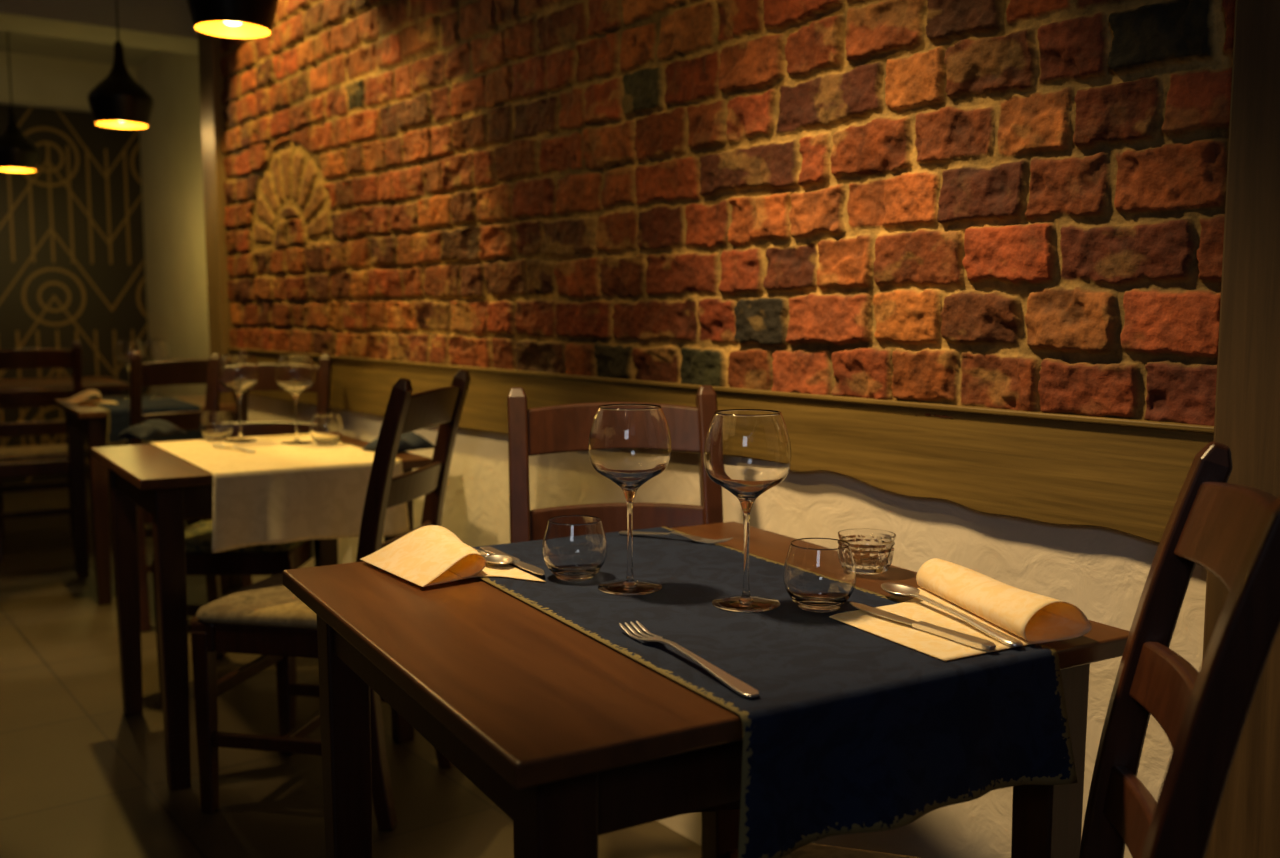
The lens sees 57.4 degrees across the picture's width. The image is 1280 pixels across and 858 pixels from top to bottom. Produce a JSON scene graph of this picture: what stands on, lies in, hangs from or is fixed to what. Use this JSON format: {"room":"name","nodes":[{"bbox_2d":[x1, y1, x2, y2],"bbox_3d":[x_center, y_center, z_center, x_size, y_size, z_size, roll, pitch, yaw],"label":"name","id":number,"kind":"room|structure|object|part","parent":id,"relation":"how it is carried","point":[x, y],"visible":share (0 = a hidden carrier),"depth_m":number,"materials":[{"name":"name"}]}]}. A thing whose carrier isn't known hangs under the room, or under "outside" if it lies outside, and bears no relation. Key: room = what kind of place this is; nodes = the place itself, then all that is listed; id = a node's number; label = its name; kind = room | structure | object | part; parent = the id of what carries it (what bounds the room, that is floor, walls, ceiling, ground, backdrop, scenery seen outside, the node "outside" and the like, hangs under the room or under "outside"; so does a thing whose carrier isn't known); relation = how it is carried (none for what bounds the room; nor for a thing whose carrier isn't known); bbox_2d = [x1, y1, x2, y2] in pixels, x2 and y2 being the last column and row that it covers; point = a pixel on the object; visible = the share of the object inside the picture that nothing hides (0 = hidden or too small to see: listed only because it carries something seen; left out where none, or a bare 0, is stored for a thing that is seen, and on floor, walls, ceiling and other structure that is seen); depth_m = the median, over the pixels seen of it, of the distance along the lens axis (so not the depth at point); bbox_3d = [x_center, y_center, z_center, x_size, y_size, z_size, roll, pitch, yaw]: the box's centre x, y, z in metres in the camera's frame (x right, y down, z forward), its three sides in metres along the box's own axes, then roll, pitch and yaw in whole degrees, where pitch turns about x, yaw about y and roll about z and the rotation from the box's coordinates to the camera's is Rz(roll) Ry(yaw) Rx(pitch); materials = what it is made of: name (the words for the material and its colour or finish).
{"room":"restaurant","nodes":[
{"label":"restaurant","id":0,"kind":"room"},
{"bbox_2d":[0,51,135,111],"bbox_3d":[-5.565,-0.909,6.453,5.350,2.750,0.100,-4,7,-37],"label":"wall","id":1,"kind":"structure","parent":0,"point":[36,81],"depth_m":7.57,"materials":[{"name":"beige paint"}]},
{"bbox_2d":[0,104,150,483],"bbox_3d":[-5.526,-0.739,6.418,5.350,2.420,0.030,-4,7,-37],"label":"wall panel","id":2,"kind":"object","parent":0,"point":[72,251],"visible":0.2,"depth_m":7.70,"materials":[{"name":"paper"}]},
{"bbox_2d":[0,30,159,66],"bbox_3d":[-2.495,-1.910,2.256,5.550,0.100,10.300,-4,7,-37],"label":"ceiling","id":3,"kind":"structure","parent":0,"point":[20,43],"depth_m":7.33,"materials":[{"name":"paint"}]},
{"bbox_2d":[0,31,39,171],"bbox_3d":[-3.368,-1.824,6.256,0.246,0.860,0.246,-4,7,-37],"label":"pendant lamp","id":4,"kind":"object","parent":3,"relation":"hanging from","point":[18,153],"visible":0.95,"depth_m":6.23,"materials":[{"name":"brown metal"}]},
{"bbox_3d":[-3.368,-1.980,6.240,0.007,0.506,0.007,-4,7,-37],"label":"cord","id":5,"kind":"part","parent":4,"relation":"part of","materials":[{"name":"black metal"}]},
{"bbox_3d":[-3.368,-1.545,6.285,0.246,0.300,0.246,-4,7,-37],"label":"lamp shade","id":6,"kind":"part","parent":4,"relation":"part of","materials":[{"name":"black metal"}]},
{"bbox_2d":[88,0,152,128],"bbox_3d":[-2.127,-1.676,4.756,0.246,0.860,0.246,-4,7,-37],"label":"pendant lamp","id":7,"kind":"object","parent":3,"relation":"hanging from","point":[118,101],"visible":1,"depth_m":4.72,"materials":[{"name":"brown metal"}]},
{"bbox_3d":[-2.127,-1.832,4.740,0.007,0.506,0.007,-4,7,-37],"label":"cord","id":8,"kind":"part","parent":7,"relation":"part of","materials":[{"name":"black metal"}]},
{"bbox_3d":[-2.127,-1.397,4.785,0.246,0.300,0.246,-4,7,-37],"label":"lamp shade","id":9,"kind":"part","parent":7,"relation":"part of","materials":[{"name":"black metal"}]},
{"bbox_2d":[186,0,278,37],"bbox_3d":[-1.114,-1.520,3.156,0.246,0.860,0.246,-4,7,-37],"label":"pendant lamp","id":10,"kind":"object","parent":3,"relation":"hanging from","point":[222,18],"visible":1,"depth_m":3.14,"materials":[{"name":"black metal"}]},
{"bbox_3d":[-1.114,-1.164,3.193,0.073,0.120,0.073,-4,7,-37],"label":"bulb","id":11,"kind":"part","parent":10,"relation":"part of","materials":[{"name":"white glass"}]},
{"bbox_2d":[136,51,209,394],"bbox_3d":[-0.319,-0.660,4.033,0.100,2.750,10.100,-4,7,-37],"label":"wall","id":12,"kind":"structure","parent":0,"point":[171,144],"depth_m":7.35,"materials":[{"name":"beige paint"}]},
{"bbox_2d":[0,0,198,55],"bbox_3d":[-4.391,-2.008,4.775,5.350,0.220,0.400,-4,7,-37],"label":"ceiling","id":13,"kind":"structure","parent":12,"relation":"attached to","point":[161,25],"depth_m":5.91,"materials":[{"name":"paint"}]},
{"bbox_2d":[0,476,700,857],"bbox_3d":[-2.495,0.925,2.547,5.550,0.100,10.300,-4,7,-37],"label":"floor","id":14,"kind":"structure","parent":0,"point":[81,777],"depth_m":2.90,"materials":[{"name":"tile"}]},
{"bbox_2d":[0,341,89,561],"bbox_3d":[-2.819,0.083,5.436,0.400,0.988,0.534,-4,7,-31],"label":"dining chair","id":15,"kind":"object","parent":14,"relation":"on","point":[36,460],"visible":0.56,"depth_m":5.28,"materials":[{"name":"brown wood"}]},
{"bbox_3d":[-2.887,0.378,5.236,0.034,0.443,0.083,-4,7,-31],"label":"leg","id":16,"kind":"part","parent":15,"relation":"part of","materials":[{"name":"brown wood"}]},
{"bbox_2d":[0,444,67,462],"bbox_3d":[-2.859,0.107,5.505,0.400,0.042,0.380,-4,7,-31],"label":"cushion","id":17,"kind":"object","parent":15,"relation":"on","point":[15,454],"depth_m":5.39,"materials":[{"name":"fabric"}]},
{"bbox_3d":[-2.847,0.163,5.491,0.390,0.065,0.420,-4,7,-31],"label":"seat","id":18,"kind":"part","parent":15,"relation":"part of","materials":[{"name":"brown wood"}]},
{"bbox_3d":[-2.719,-0.119,5.250,0.392,0.547,0.149,-4,7,-31],"label":"backrest","id":19,"kind":"part","parent":15,"relation":"part of","materials":[{"name":"brown wood"}]},
{"bbox_3d":[-2.795,0.333,5.765,0.040,0.420,0.040,-4,7,-31],"label":"leg","id":20,"kind":"part","parent":15,"relation":"part of","materials":[{"name":"brown wood"}]},
{"bbox_3d":[-2.583,0.359,5.420,0.034,0.443,0.083,-4,7,-31],"label":"leg","id":21,"kind":"part","parent":15,"relation":"part of","materials":[{"name":"brown wood"}]},
{"bbox_2d":[0,377,128,538],"bbox_3d":[-3.100,0.128,6.145,0.700,0.750,0.750,-4,7,-33],"label":"dining table","id":22,"kind":"object","parent":14,"relation":"on","point":[107,386],"visible":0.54,"depth_m":5.94,"materials":[{"name":"brown wood"}]},
{"bbox_3d":[-3.169,0.182,5.739,0.062,0.726,0.062,-4,7,-33],"label":"leg","id":23,"kind":"part","parent":22,"relation":"part of","materials":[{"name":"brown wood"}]},
{"bbox_3d":[-2.698,0.151,6.043,0.062,0.726,0.062,-4,7,-33],"label":"leg","id":24,"kind":"part","parent":22,"relation":"part of","materials":[{"name":"brown wood"}]},
{"bbox_2d":[54,394,235,604],"bbox_3d":[-2.029,0.263,4.838,0.600,0.750,0.720,-4,7,-33],"label":"dining table","id":25,"kind":"object","parent":14,"relation":"on","point":[90,420],"visible":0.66,"depth_m":4.50,"materials":[{"name":"brown wood"}]},
{"bbox_3d":[-2.381,0.263,4.956,0.062,0.726,0.062,-4,7,-33],"label":"leg","id":26,"kind":"part","parent":25,"relation":"part of","materials":[{"name":"brown wood"}]},
{"bbox_2d":[64,389,117,403],"bbox_3d":[-2.210,-0.130,4.714,0.168,0.045,0.292,-4,7,-37],"label":"napkin","id":27,"kind":"object","parent":25,"relation":"on","point":[78,399],"visible":1,"depth_m":4.73,"materials":[{"name":"beige fabric"}]},
{"bbox_3d":[-2.064,0.312,4.471,0.062,0.726,0.062,-4,7,-33],"label":"leg","id":28,"kind":"part","parent":25,"relation":"part of","materials":[{"name":"brown wood"}]},
{"bbox_2d":[84,396,129,445],"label":"table runner","id":29,"kind":"object","parent":25,"relation":"on","point":[118,421],"depth_m":4.42,"materials":[{"name":"blue fabric"}]},
{"bbox_2d":[115,339,142,398],"bbox_3d":[-2.161,-0.255,4.950,0.111,0.246,0.111,-4,7,-37],"label":"wine glass","id":30,"kind":"object","parent":29,"relation":"on","point":[124,348],"visible":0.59,"depth_m":4.90,"materials":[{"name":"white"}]},
{"bbox_2d":[115,339,142,369],"bbox_3d":[-2.161,-0.313,4.944,0.111,0.129,0.111,-4,7,-37],"label":"bowl","id":31,"kind":"object","parent":30,"relation":"on","point":[124,348],"depth_m":4.90,"materials":[{"name":"clear glass"}]},
{"bbox_2d":[142,395,201,414],"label":"table runner","id":32,"kind":"object","parent":25,"relation":"on","point":[164,405],"depth_m":4.58,"materials":[{"name":"blue fabric"}]},
{"bbox_2d":[143,339,170,398],"bbox_3d":[-2.042,-0.255,4.950,0.111,0.246,0.111,-4,7,-37],"label":"wine glass","id":33,"kind":"object","parent":32,"relation":"on","point":[154,350],"visible":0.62,"depth_m":4.90,"materials":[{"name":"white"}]},
{"bbox_2d":[143,339,170,361],"bbox_3d":[-2.042,-0.313,4.944,0.111,0.129,0.111,-4,7,-37],"label":"bowl","id":34,"kind":"object","parent":33,"relation":"on","point":[154,350],"depth_m":4.90,"materials":[{"name":"clear glass"}]},
{"bbox_3d":[-1.994,0.237,5.207,0.062,0.726,0.062,-4,7,-33],"label":"leg","id":35,"kind":"part","parent":25,"relation":"part of","materials":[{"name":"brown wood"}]},
{"bbox_3d":[-1.677,0.287,4.721,0.062,0.726,0.062,-4,7,-33],"label":"leg","id":36,"kind":"part","parent":25,"relation":"part of","materials":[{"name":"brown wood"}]},
{"bbox_2d":[129,350,251,631],"bbox_3d":[-1.689,0.198,4.322,0.400,0.988,0.534,-4,7,-31],"label":"dining chair","id":37,"kind":"object","parent":14,"relation":"on","point":[175,372],"visible":0.31,"depth_m":4.08,"materials":[{"name":"brown wood"}]},
{"bbox_3d":[-1.757,0.492,4.122,0.034,0.443,0.083,-4,7,-31],"label":"leg","id":38,"kind":"part","parent":37,"relation":"part of","materials":[{"name":"brown wood"}]},
{"bbox_3d":[-1.717,0.277,4.377,0.390,0.065,0.420,-4,7,-31],"label":"seat","id":39,"kind":"part","parent":37,"relation":"part of","materials":[{"name":"brown wood"}]},
{"bbox_3d":[-1.589,-0.005,4.136,0.392,0.547,0.149,-4,7,-31],"label":"backrest","id":40,"kind":"part","parent":37,"relation":"part of","materials":[{"name":"brown wood"}]},
{"bbox_3d":[-1.665,0.448,4.651,0.040,0.420,0.040,-4,7,-31],"label":"leg","id":41,"kind":"part","parent":37,"relation":"part of","materials":[{"name":"brown wood"}]},
{"bbox_3d":[-1.454,0.474,4.306,0.034,0.443,0.083,-4,7,-31],"label":"leg","id":42,"kind":"part","parent":37,"relation":"part of","materials":[{"name":"brown wood"}]},
{"bbox_2d":[152,354,332,702],"bbox_3d":[-1.190,0.274,3.576,0.400,0.988,0.534,0,6,0],"label":"dining chair","id":43,"kind":"object","parent":14,"relation":"on","point":[269,559],"visible":0.32,"depth_m":3.47,"materials":[{"name":"brown wood"}]},
{"bbox_3d":[-1.368,0.580,3.362,0.040,0.420,0.040,0,6,0],"label":"leg","id":44,"kind":"part","parent":43,"relation":"part of","materials":[{"name":"brown wood"}]},
{"bbox_3d":[-1.368,0.529,3.763,0.034,0.443,0.083,0,6,0],"label":"leg","id":45,"kind":"part","parent":43,"relation":"part of","materials":[{"name":"brown wood"}]},
{"bbox_3d":[-1.190,0.364,3.531,0.390,0.065,0.420,0,6,0],"label":"seat","id":46,"kind":"part","parent":43,"relation":"part of","materials":[{"name":"brown wood"}]},
{"bbox_2d":[185,520,306,552],"bbox_3d":[-1.190,0.313,3.502,0.400,0.042,0.380,0,6,0],"label":"cushion","id":47,"kind":"object","parent":43,"relation":"on","point":[198,536],"depth_m":3.33,"materials":[{"name":"beige fabric"}]},
{"bbox_3d":[-1.190,0.035,3.745,0.392,0.547,0.149,0,6,0],"label":"backrest","id":48,"kind":"part","parent":43,"relation":"part of","materials":[{"name":"brown wood"}]},
{"bbox_3d":[-1.012,0.580,3.362,0.040,0.420,0.040,0,6,0],"label":"leg","id":49,"kind":"part","parent":43,"relation":"part of","materials":[{"name":"brown wood"}]},
{"bbox_2d":[90,435,431,790],"bbox_3d":[-1.025,0.436,3.148,0.700,0.750,0.740,-4,7,-33],"label":"dining table","id":50,"kind":"object","parent":14,"relation":"on","point":[170,488],"visible":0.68,"depth_m":2.76,"materials":[{"name":"brown wood"}]},
{"bbox_3d":[-1.425,0.438,3.248,0.062,0.726,0.062,-4,7,-33],"label":"leg","id":51,"kind":"part","parent":50,"relation":"part of","materials":[{"name":"brown wood"}]},
{"bbox_3d":[-1.097,0.489,2.746,0.062,0.726,0.062,-4,7,-33],"label":"leg","id":52,"kind":"part","parent":50,"relation":"part of","materials":[{"name":"brown wood"}]},
{"bbox_2d":[142,430,202,442],"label":"table runner","id":53,"kind":"object","parent":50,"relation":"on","point":[191,434],"depth_m":4.53,"materials":[{"name":"fabric"}]},
{"bbox_2d":[149,433,409,552],"bbox_3d":[-0.996,0.150,3.138,0.480,0.187,0.812,-4,7,-33],"label":"table runner","id":54,"kind":"object","parent":50,"relation":"on","point":[276,493],"visible":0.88,"depth_m":2.83,"materials":[{"name":"beige fabric"}]},
{"bbox_2d":[118,419,186,438],"bbox_3d":[-1.461,-0.004,3.505,0.120,0.049,0.170,3,7,30],"label":"cloth napkin","id":55,"kind":"object","parent":54,"relation":"on","point":[153,428],"visible":1,"depth_m":3.46,"materials":[{"name":"blue fabric"}]},
{"bbox_2d":[200,411,232,440],"bbox_3d":[-1.220,-0.009,3.368,0.092,0.082,0.092,-4,7,-37],"label":"tumbler","id":56,"kind":"object","parent":54,"relation":"on","point":[214,425],"visible":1,"depth_m":3.33,"materials":[{"name":"clear glass"}]},
{"bbox_2d":[211,443,255,452],"bbox_3d":[-1.089,0.049,3.134,0.200,0.011,0.026,5,8,41],"label":"fork","id":57,"kind":"object","parent":54,"relation":"on","point":[218,445],"visible":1,"depth_m":3.13,"materials":[{"name":"silver metal"}]},
{"bbox_2d":[218,354,258,442],"bbox_3d":[-1.142,-0.089,3.333,0.111,0.246,0.111,-4,7,-37],"label":"wine glass","id":58,"kind":"object","parent":54,"relation":"on","point":[238,373],"visible":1,"depth_m":3.29,"materials":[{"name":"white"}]},
{"bbox_2d":[218,354,258,399],"bbox_3d":[-1.142,-0.147,3.328,0.111,0.129,0.111,-4,7,-37],"label":"bowl","id":59,"kind":"object","parent":58,"relation":"on","point":[238,373],"depth_m":3.29,"materials":[{"name":"clear glass"}]},
{"bbox_3d":[-1.142,-0.027,3.340,0.019,0.116,0.019,-4,7,-37],"label":"stem","id":60,"kind":"part","parent":58,"relation":"part of","materials":[{"name":"clear glass"}]},
{"bbox_2d":[274,355,314,444],"bbox_3d":[-0.967,-0.084,3.284,0.111,0.246,0.111,-4,7,-37],"label":"wine glass","id":61,"kind":"object","parent":54,"relation":"on","point":[294,374],"visible":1,"depth_m":3.24,"materials":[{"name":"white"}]},
{"bbox_2d":[274,355,314,400],"bbox_3d":[-0.967,-0.142,3.277,0.111,0.129,0.111,-4,7,-37],"label":"bowl","id":62,"kind":"object","parent":61,"relation":"on","point":[294,374],"depth_m":3.24,"materials":[{"name":"clear glass"}]},
{"bbox_3d":[-0.967,-0.022,3.290,0.019,0.116,0.019,-4,7,-37],"label":"stem","id":63,"kind":"part","parent":61,"relation":"part of","materials":[{"name":"clear glass"}]},
{"bbox_2d":[310,414,342,444],"bbox_3d":[-0.876,0.001,3.268,0.092,0.082,0.092,-4,7,-37],"label":"tumbler","id":64,"kind":"object","parent":54,"relation":"on","point":[325,429],"visible":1,"depth_m":3.23,"materials":[{"name":"clear glass"}]},
{"bbox_2d":[362,432,434,451],"bbox_3d":[-0.648,0.029,3.152,0.120,0.049,0.170,5,8,41],"label":"cloth napkin","id":65,"kind":"object","parent":54,"relation":"on","point":[410,441],"visible":0.55,"depth_m":3.13,"materials":[{"name":"blue fabric"}]},
{"bbox_3d":[-0.953,0.407,3.553,0.062,0.726,0.062,-4,7,-33],"label":"leg","id":66,"kind":"part","parent":50,"relation":"part of","materials":[{"name":"brown wood"}]},
{"bbox_3d":[-0.625,0.458,3.051,0.062,0.726,0.062,-4,7,-33],"label":"leg","id":67,"kind":"part","parent":50,"relation":"part of","materials":[{"name":"brown wood"}]},
{"bbox_2d":[191,369,470,830],"bbox_3d":[-0.697,0.362,2.719,0.534,0.988,0.400,1,6,12],"label":"dining chair","id":68,"kind":"object","parent":14,"relation":"on","point":[264,618],"visible":0.68,"depth_m":2.58,"materials":[{"name":"brown wood"}]},
{"bbox_3d":[-0.972,0.656,2.623,0.040,0.420,0.040,1,6,12],"label":"leg","id":69,"kind":"part","parent":68,"relation":"part of","materials":[{"name":"brown wood"}]},
{"bbox_3d":[-0.750,0.445,2.739,0.420,0.065,0.390,1,6,12],"label":"seat","id":70,"kind":"part","parent":68,"relation":"part of","materials":[{"name":"brown wood"}]},
{"bbox_2d":[195,574,316,628],"bbox_3d":[-0.773,0.391,2.738,0.380,0.042,0.400,1,6,12],"label":"cushion","id":71,"kind":"object","parent":68,"relation":"on","point":[266,603],"depth_m":2.58,"materials":[{"name":"fabric"}]},
{"bbox_3d":[-0.900,0.620,2.970,0.040,0.420,0.040,1,6,12],"label":"leg","id":72,"kind":"part","parent":68,"relation":"part of","materials":[{"name":"brown wood"}]},
{"bbox_3d":[-0.576,0.655,2.542,0.083,0.443,0.034,1,6,12],"label":"leg","id":73,"kind":"part","parent":68,"relation":"part of","materials":[{"name":"brown wood"}]},
{"bbox_3d":[-0.508,0.147,2.658,0.149,0.547,0.392,1,6,12],"label":"backrest","id":74,"kind":"part","parent":68,"relation":"part of","materials":[{"name":"brown wood"}]},
{"bbox_3d":[-0.504,0.619,2.889,0.083,0.443,0.034,1,6,12],"label":"leg","id":75,"kind":"part","parent":68,"relation":"part of","materials":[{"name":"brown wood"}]},
{"bbox_2d":[507,385,739,857],"bbox_3d":[-0.015,0.436,1.996,0.400,0.988,0.534,-1,6,-9],"label":"dining chair","id":76,"kind":"object","parent":14,"relation":"on","point":[558,428],"visible":0.3,"depth_m":2.16,"materials":[{"name":"brown wood"}]},
{"bbox_3d":[-0.044,0.197,2.163,0.392,0.547,0.149,-1,6,-9],"label":"backrest","id":77,"kind":"part","parent":76,"relation":"part of","materials":[{"name":"brown wood"}]},
{"bbox_3d":[-0.007,0.526,1.952,0.390,0.065,0.420,-1,6,-9],"label":"seat","id":78,"kind":"part","parent":76,"relation":"part of","materials":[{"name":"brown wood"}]},
{"bbox_2d":[282,521,1129,857],"bbox_3d":[0.033,0.597,1.583,0.800,0.750,0.848,-3,7,-30],"label":"dining table","id":79,"kind":"object","parent":14,"relation":"on","point":[576,740],"visible":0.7,"depth_m":1.27,"materials":[{"name":"brown wood"}]},
{"bbox_3d":[-0.431,0.594,1.727,0.062,0.726,0.062,-3,7,-30],"label":"leg","id":80,"kind":"part","parent":79,"relation":"part of","materials":[{"name":"brown wood"}]},
{"bbox_2d":[360,525,545,586],"bbox_3d":[-0.270,0.181,1.686,0.168,0.045,0.292,-4,7,-37],"label":"napkin","id":81,"kind":"object","parent":79,"relation":"on","point":[428,555],"visible":0.98,"depth_m":1.68,"materials":[{"name":"beige fabric"}]},
{"bbox_2d":[474,548,513,565],"bbox_3d":[-0.245,0.188,1.768,0.043,0.011,0.200,-4,7,-33],"label":"spoon","id":82,"kind":"object","parent":81,"relation":"on","point":[494,559],"visible":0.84,"depth_m":1.73,"materials":[{"name":"silver metal"}]},
{"bbox_3d":[-0.079,0.657,1.114,0.062,0.726,0.062,-3,7,-30],"label":"leg","id":83,"kind":"part","parent":79,"relation":"part of","materials":[{"name":"brown wood"}]},
{"bbox_3d":[0.144,0.560,2.054,0.062,0.726,0.062,-3,7,-30],"label":"leg","id":84,"kind":"part","parent":79,"relation":"part of","materials":[{"name":"brown wood"}]},
{"bbox_2d":[472,527,1077,857],"bbox_3d":[0.067,0.291,1.571,0.445,0.147,0.918,-3,7,-30],"label":"table runner","id":85,"kind":"object","parent":79,"relation":"on","point":[849,729],"visible":0.71,"depth_m":1.24,"materials":[{"name":"blue fabric"}]},
{"bbox_2d":[480,547,544,574],"bbox_3d":[-0.188,0.194,1.723,0.021,0.006,0.210,-4,7,-32],"label":"knife","id":86,"kind":"object","parent":85,"relation":"on","point":[491,550],"visible":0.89,"depth_m":1.70,"materials":[{"name":"silver metal"}]},
{"bbox_2d":[542,515,606,580],"bbox_3d":[-0.092,0.168,1.644,0.092,0.082,0.092,-4,7,-37],"label":"tumbler","id":87,"kind":"object","parent":85,"relation":"on","point":[574,547],"visible":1,"depth_m":1.61,"materials":[{"name":"clear glass"}]},
{"bbox_2d":[588,404,670,594],"bbox_3d":[-0.013,0.092,1.570,0.111,0.246,0.111,-4,7,-37],"label":"wine glass","id":88,"kind":"object","parent":85,"relation":"on","point":[629,445],"visible":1,"depth_m":1.53,"materials":[{"name":"clear glass"}]},
{"bbox_2d":[588,404,670,501],"bbox_3d":[-0.013,0.034,1.564,0.111,0.129,0.111,-4,7,-37],"label":"bowl","id":89,"kind":"object","parent":88,"relation":"on","point":[629,445],"depth_m":1.52,"materials":[{"name":"clear glass"}]},
{"bbox_3d":[-0.013,0.154,1.577,0.019,0.116,0.019,-4,7,-37],"label":"stem","id":90,"kind":"part","parent":88,"relation":"part of","materials":[{"name":"clear glass"}]},
{"bbox_2d":[619,531,732,543],"bbox_3d":[0.055,0.174,1.916,0.200,0.011,0.026,3,7,27],"label":"fork","id":91,"kind":"object","parent":85,"relation":"on","point":[694,538],"visible":0.97,"depth_m":1.91,"materials":[{"name":"silver metal"}]},
{"bbox_2d":[619,621,758,697],"bbox_3d":[0.049,0.242,1.254,0.026,0.011,0.275,-3,7,-27],"label":"fork","id":92,"kind":"object","parent":85,"relation":"on","point":[735,684],"visible":1,"depth_m":1.22,"materials":[{"name":"silver metal"}]},
{"bbox_2d":[703,409,791,611],"bbox_3d":[0.136,0.101,1.484,0.111,0.246,0.111,-4,7,-37],"label":"wine glass","id":93,"kind":"object","parent":85,"relation":"on","point":[747,453],"visible":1,"depth_m":1.44,"materials":[{"name":"clear glass"}]},
{"bbox_3d":[0.136,0.163,1.491,0.019,0.116,0.019,-4,7,-37],"label":"stem","id":94,"kind":"part","parent":93,"relation":"part of","materials":[{"name":"clear glass"}]},
{"bbox_2d":[703,409,791,512],"bbox_3d":[0.136,0.043,1.478,0.111,0.129,0.111,-4,7,-37],"label":"bowl","id":95,"kind":"object","parent":93,"relation":"on","point":[747,453],"depth_m":1.43,"materials":[{"name":"clear glass"}]},
{"bbox_2d":[783,538,855,611],"bbox_3d":[0.227,0.185,1.478,0.092,0.082,0.092,-4,7,-37],"label":"tumbler","id":96,"kind":"object","parent":85,"relation":"on","point":[819,574],"visible":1,"depth_m":1.44,"materials":[{"name":"clear glass"}]},
{"bbox_2d":[838,529,895,573],"bbox_3d":[0.327,0.178,1.689,0.082,0.053,0.082,-4,7,-37],"label":"candle holder","id":97,"kind":"object","parent":79,"relation":"on","point":[872,550],"visible":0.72,"depth_m":1.66,"materials":[{"name":"clear glass"}]},
{"bbox_2d":[881,582,1022,646],"bbox_3d":[0.374,0.223,1.427,0.043,0.012,0.282,-2,6,-19],"label":"spoon","id":98,"kind":"object","parent":79,"relation":"on","point":[896,589],"visible":1,"depth_m":1.41,"materials":[{"name":"silver metal"}]},
{"bbox_2d":[829,558,1091,660],"bbox_3d":[0.374,0.207,1.421,0.253,0.046,0.272,-3,6,-26],"label":"napkin","id":99,"kind":"object","parent":79,"relation":"on","point":[1028,617],"visible":0.91,"depth_m":1.39,"materials":[{"name":"beige fabric"}]},
{"bbox_2d":[849,602,995,649],"bbox_3d":[0.325,0.229,1.378,0.021,0.006,0.234,-4,7,-32],"label":"knife","id":100,"kind":"object","parent":99,"relation":"on","point":[973,641],"visible":1,"depth_m":1.34,"materials":[{"name":"silver metal"}]},
{"bbox_3d":[0.496,0.623,1.442,0.062,0.726,0.062,-3,7,-30],"label":"leg","id":101,"kind":"part","parent":79,"relation":"part of","materials":[{"name":"brown wood"}]},
{"bbox_2d":[782,442,1279,857],"bbox_3d":[0.342,0.516,1.219,0.534,0.988,0.400,2,6,17],"label":"dining chair","id":102,"kind":"object","parent":14,"relation":"on","point":[1232,531],"visible":0.97,"depth_m":1.17,"materials":[{"name":"brown wood"}]},
{"bbox_2d":[782,843,921,857],"bbox_3d":[0.268,0.545,1.244,0.380,0.042,0.400,2,6,17],"label":"cushion","id":103,"kind":"object","parent":102,"relation":"on","point":[812,850],"depth_m":1.42,"materials":[{"name":"fabric"}]},
{"bbox_3d":[0.526,0.302,1.141,0.149,0.547,0.392,2,6,17],"label":"backrest","id":104,"kind":"part","parent":102,"relation":"part of","materials":[{"name":"brown wood"}]},
{"bbox_2d":[248,393,1206,857],"bbox_3d":[0.476,-0.491,2.387,0.620,2.750,6.500,-4,7,-37],"label":"wall","id":105,"kind":"structure","parent":0,"point":[1102,572],"depth_m":1.97,"materials":[{"name":"white paint"}]},
{"bbox_2d":[198,31,240,586],"bbox_3d":[-1.696,-0.729,4.701,0.050,2.750,0.170,-4,7,-37],"label":"trim","id":106,"kind":"structure","parent":105,"relation":"attached to","point":[211,79],"depth_m":4.64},
{"bbox_2d":[228,347,1213,542],"bbox_3d":[-0.439,-0.079,3.107,0.029,0.173,3.983,-4,7,-37],"label":"trim","id":107,"kind":"structure","parent":105,"relation":"attached to","point":[1128,476],"depth_m":1.89,"materials":[{"name":"brown wood"}]},
{"bbox_2d":[1202,0,1279,857],"bbox_3d":[0.791,-0.392,1.418,0.050,2.750,0.130,-4,7,-37],"label":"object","id":108,"kind":"structure","parent":105,"relation":"attached to","point":[1247,402],"depth_m":1.45,"materials":[{"name":"brown wood"}]},
{"bbox_2d":[220,0,1235,425],"bbox_3d":[-0.440,-1.036,3.007,0.031,1.792,4.003,-4,7,-37],"label":"brick wall","id":109,"kind":"structure","parent":0,"point":[999,204],"depth_m":2.20,"materials":[{"name":"red brick"}]}
]}

